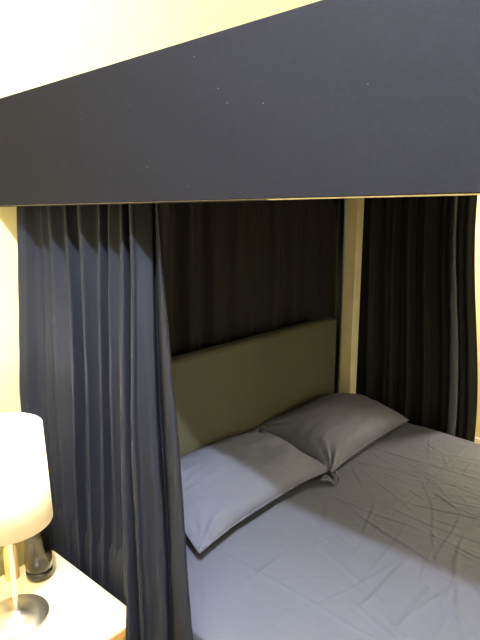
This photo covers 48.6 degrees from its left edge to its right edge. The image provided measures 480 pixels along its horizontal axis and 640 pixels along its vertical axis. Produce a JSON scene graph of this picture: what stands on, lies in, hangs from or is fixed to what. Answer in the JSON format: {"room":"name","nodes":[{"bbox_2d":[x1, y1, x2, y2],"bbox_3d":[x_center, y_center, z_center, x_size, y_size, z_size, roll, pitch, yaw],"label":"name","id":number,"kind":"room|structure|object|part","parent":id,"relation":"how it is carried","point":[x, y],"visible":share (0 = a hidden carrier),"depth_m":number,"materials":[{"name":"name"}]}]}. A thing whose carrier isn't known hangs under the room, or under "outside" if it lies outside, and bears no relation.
{"room":"bedroom","nodes":[
{"label":"bedroom","id":0,"kind":"room"},
{"bbox_2d":[0,0,319,576],"bbox_3d":[-0.541,-0.142,1.764,0.100,2.700,5.150,9,15,40],"label":"wall","id":1,"kind":"structure","parent":0,"point":[43,42],"depth_m":1.59,"materials":[{"name":"beige paint"}]},
{"bbox_2d":[475,195,479,437],"bbox_3d":[2.704,-0.244,2.284,4.110,2.700,0.100,9,15,40],"label":"wall","id":2,"kind":"structure","parent":0,"point":[477,230],"depth_m":3.31,"materials":[{"name":"beige paint"}]},
{"bbox_2d":[474,437,479,443],"bbox_3d":[2.672,0.997,2.478,4.095,0.090,0.015,9,15,40],"label":"baseboard","id":3,"kind":"structure","parent":2,"relation":"attached to","point":[477,440],"depth_m":3.43,"materials":[{"name":"white"}]},
{"bbox_3d":[1.050,1.424,0.666,4.110,0.050,4.950,9,15,40],"label":"floor","id":4,"kind":"structure","parent":0,"visible":0},
{"bbox_2d":[0,550,126,639],"bbox_3d":[-0.554,1.008,1.358,0.445,0.500,0.456,9,15,40],"label":"nightstand","id":5,"kind":"object","parent":4,"relation":"on","point":[80,609],"visible":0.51,"depth_m":1.39,"materials":[{"name":"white wood"}]},
{"bbox_2d":[3,544,19,581],"bbox_3d":[-0.641,0.663,1.484,0.037,0.128,0.037,9,15,40],"label":"bottle","id":6,"kind":"object","parent":5,"relation":"on","point":[5,550],"visible":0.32,"depth_m":1.48,"materials":[{"name":"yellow glass"}]},
{"bbox_2d":[0,413,52,639],"bbox_3d":[-0.567,0.502,1.299,0.208,0.516,0.208,9,15,40],"label":"table lamp","id":7,"kind":"object","parent":5,"relation":"on","point":[26,508],"visible":1,"depth_m":1.24,"materials":[{"name":"silver metal"}]},
{"bbox_3d":[-0.567,0.305,1.261,0.060,0.116,0.060,9,15,40],"label":"bulb","id":8,"kind":"part","parent":7,"relation":"part of","materials":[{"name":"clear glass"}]},
{"bbox_3d":[-0.567,0.549,1.309,0.022,0.380,0.022,9,15,40],"label":"stem","id":9,"kind":"part","parent":7,"relation":"part of","materials":[{"name":"silver metal"}]},
{"bbox_3d":[-0.567,0.372,1.274,0.208,0.244,0.208,9,15,40],"label":"lamp shade","id":10,"kind":"part","parent":7,"relation":"part of","materials":[{"name":"white fabric"}]},
{"bbox_2d":[23,525,52,582],"bbox_3d":[-0.567,0.595,1.480,0.074,0.263,0.074,9,15,40],"label":"vase","id":11,"kind":"object","parent":5,"relation":"on","point":[38,560],"visible":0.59,"depth_m":1.46,"materials":[{"name":"clear glass"}]},
{"bbox_2d":[0,0,479,456],"bbox_3d":[0.807,0.309,1.562,2.309,1.794,1.916,9,15,40],"label":"bed","id":12,"kind":"object","parent":4,"relation":"on","point":[352,100],"visible":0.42,"depth_m":0.88,"materials":[{"name":"fabric"}]},
{"bbox_2d":[16,203,192,639],"bbox_3d":[-0.370,0.353,1.384,0.742,1.715,0.167,9,15,40],"label":"curtain","id":13,"kind":"object","parent":12,"relation":"hanging from","point":[95,365],"visible":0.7,"depth_m":1.33,"materials":[{"name":"black fabric"}]},
{"bbox_2d":[157,198,345,393],"bbox_3d":[0.015,0.159,2.309,0.064,1.720,1.771,9,15,40],"label":"curtain","id":14,"kind":"object","parent":12,"relation":"hanging from","point":[234,270],"visible":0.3,"depth_m":2.26,"materials":[{"name":"black fabric"}]},
{"bbox_3d":[0.004,0.483,2.157,0.075,0.822,1.345,9,15,40],"label":"headboard","id":15,"kind":"part","parent":12,"relation":"part of","materials":[{"name":"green fabric"}]},
{"bbox_3d":[0.576,0.078,2.787,0.066,1.775,0.066,9,15,40],"label":"post","id":16,"kind":"part","parent":12,"relation":"part of","materials":[{"name":"beige paint"}]},
{"bbox_2d":[356,195,477,441],"bbox_3d":[0.826,0.110,2.664,0.724,1.680,0.091,9,15,40],"label":"curtain","id":17,"kind":"object","parent":12,"relation":"hanging from","point":[417,354],"visible":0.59,"depth_m":2.60,"materials":[{"name":"black fabric"}]},
{"bbox_3d":[0.817,0.839,1.596,1.945,0.216,1.523,9,15,40],"label":"mattress","id":18,"kind":"object","parent":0,"visible":0},
{"bbox_2d":[185,423,479,639],"bbox_3d":[0.822,0.829,1.566,1.962,0.307,1.625,9,15,40],"label":"sheet","id":19,"kind":"object","parent":18,"relation":"on","point":[390,550],"visible":0.68,"depth_m":1.53,"materials":[{"name":"grey fabric"}]},
{"bbox_2d":[180,427,339,553],"bbox_3d":[0.018,0.538,1.844,0.405,0.169,0.738,9,15,40],"label":"pillow","id":20,"kind":"object","parent":19,"relation":"on","point":[225,482],"visible":0.84,"depth_m":1.75,"materials":[{"name":"grey fabric"}]},
{"bbox_2d":[257,393,408,472],"bbox_3d":[0.425,0.452,2.308,0.358,0.193,0.677,9,15,40],"label":"pillow","id":21,"kind":"object","parent":19,"relation":"on","point":[331,429],"visible":0.92,"depth_m":2.17,"materials":[{"name":"grey fabric"}]}
]}

